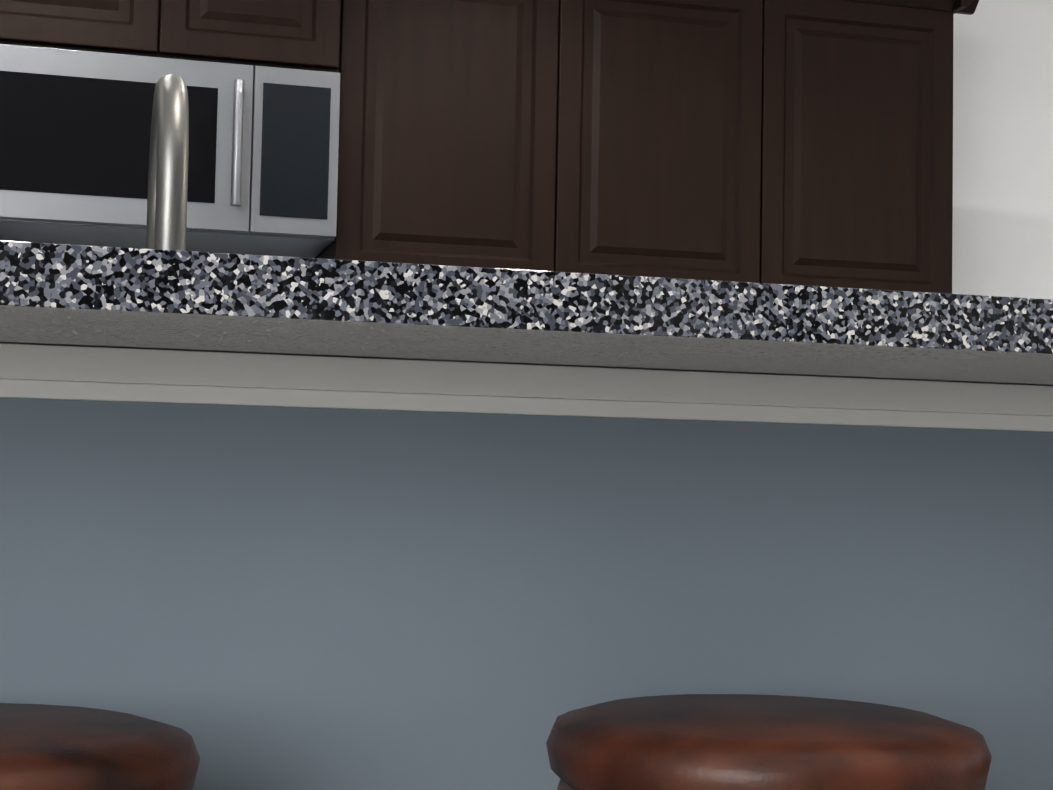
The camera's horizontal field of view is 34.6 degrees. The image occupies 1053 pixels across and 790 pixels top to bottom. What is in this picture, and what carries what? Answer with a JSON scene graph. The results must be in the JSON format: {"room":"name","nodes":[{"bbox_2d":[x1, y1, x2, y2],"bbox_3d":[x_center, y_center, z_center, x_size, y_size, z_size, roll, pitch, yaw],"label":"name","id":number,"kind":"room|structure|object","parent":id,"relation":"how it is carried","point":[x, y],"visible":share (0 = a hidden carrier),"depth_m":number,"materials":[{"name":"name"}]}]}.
{"room":"kitchen and dining room","nodes":[
{"label":"kitchen and dining room","id":0,"kind":"room"},
{"bbox_2d":[952,0,1052,298],"bbox_3d":[-0.278,-0.117,4.170,8.430,2.550,0.160,2,-4,-15],"label":"wall","id":1,"kind":"structure","parent":0,"point":[1002,233],"depth_m":4.54,"materials":[{"name":"paint"}]},
{"bbox_2d":[0,0,167,56],"bbox_3d":[-1.013,-0.934,3.726,0.389,0.440,0.388,2,-4,-15],"label":"upper cabinet","id":2,"kind":"object","parent":1,"relation":"attached to","point":[135,27],"depth_m":3.55,"materials":[{"name":"brown wood"}]},
{"bbox_2d":[168,0,351,79],"bbox_3d":[-0.638,-0.921,3.827,0.388,0.440,0.388,2,-4,-15],"label":"upper cabinet","id":3,"kind":"object","parent":1,"relation":"attached to","point":[300,34],"depth_m":3.64,"materials":[{"name":"brown wood"}]},
{"bbox_2d":[0,43,339,257],"bbox_3d":[-0.824,-0.523,3.716,0.772,0.366,0.460,2,-4,-15],"label":"microwave","id":4,"kind":"object","parent":3,"relation":"attached to","point":[75,130],"visible":1,"depth_m":3.56,"materials":[{"name":"silver metal"}]},
{"bbox_2d":[315,0,567,271],"bbox_3d":[-0.216,-0.640,3.953,0.505,0.800,0.338,2,-4,-15],"label":"upper cabinet","id":5,"kind":"object","parent":1,"relation":"attached to","point":[453,114],"depth_m":3.79,"materials":[{"name":"brown wood"}]},
{"bbox_2d":[564,0,771,282],"bbox_3d":[0.270,-0.622,4.084,0.502,0.800,0.338,2,-4,-15],"label":"upper cabinet","id":6,"kind":"object","parent":1,"relation":"attached to","point":[668,130],"depth_m":3.93,"materials":[{"name":"brown wood"}]},
{"bbox_2d":[768,0,963,293],"bbox_3d":[0.756,-0.605,4.215,0.505,0.800,0.338,2,-4,-15],"label":"upper cabinet","id":7,"kind":"object","parent":1,"relation":"attached to","point":[798,142],"depth_m":4.06,"materials":[{"name":"brown wood"}]},
{"bbox_3d":[0.698,1.016,0.400,8.710,0.120,8.100,2,-4,-15],"label":"floor","id":8,"kind":"structure","parent":0,"visible":0},
{"bbox_2d":[0,703,199,789],"bbox_3d":[-0.384,0.595,1.078,0.322,0.762,0.322,2,-4,-22],"label":"stool","id":9,"kind":"object","parent":8,"relation":"on","point":[50,747],"visible":1,"depth_m":1.05,"materials":[{"name":"brown leather"}]},
{"bbox_2d":[0,345,1052,789],"bbox_3d":[-0.325,0.499,1.705,2.335,1.027,0.752,2,-4,-15],"label":"kitchen island","id":10,"kind":"object","parent":8,"relation":"on","point":[282,523],"depth_m":1.42,"materials":[{"name":"blue paint"}]},
{"bbox_2d":[0,241,1052,388],"bbox_3d":[-0.204,-0.041,1.348,2.380,0.068,0.530,2,-4,-15],"label":"island countertop","id":11,"kind":"structure","parent":10,"relation":"on","point":[53,296],"depth_m":1.17,"materials":[{"name":"grey stone"}]},
{"bbox_2d":[146,74,188,250],"bbox_3d":[-0.340,-0.115,1.736,0.119,0.426,0.247,2,-4,-15],"label":"faucet","id":12,"kind":"object","parent":11,"relation":"on","point":[167,188],"visible":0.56,"depth_m":1.64,"materials":[{"name":"silver metal"}]},
{"bbox_2d":[546,694,991,789],"bbox_3d":[0.169,0.615,1.227,0.362,0.762,0.363,2,-4,-15],"label":"stool","id":13,"kind":"object","parent":8,"relation":"on","point":[719,742],"visible":1,"depth_m":1.15,"materials":[{"name":"brown leather"}]}
]}

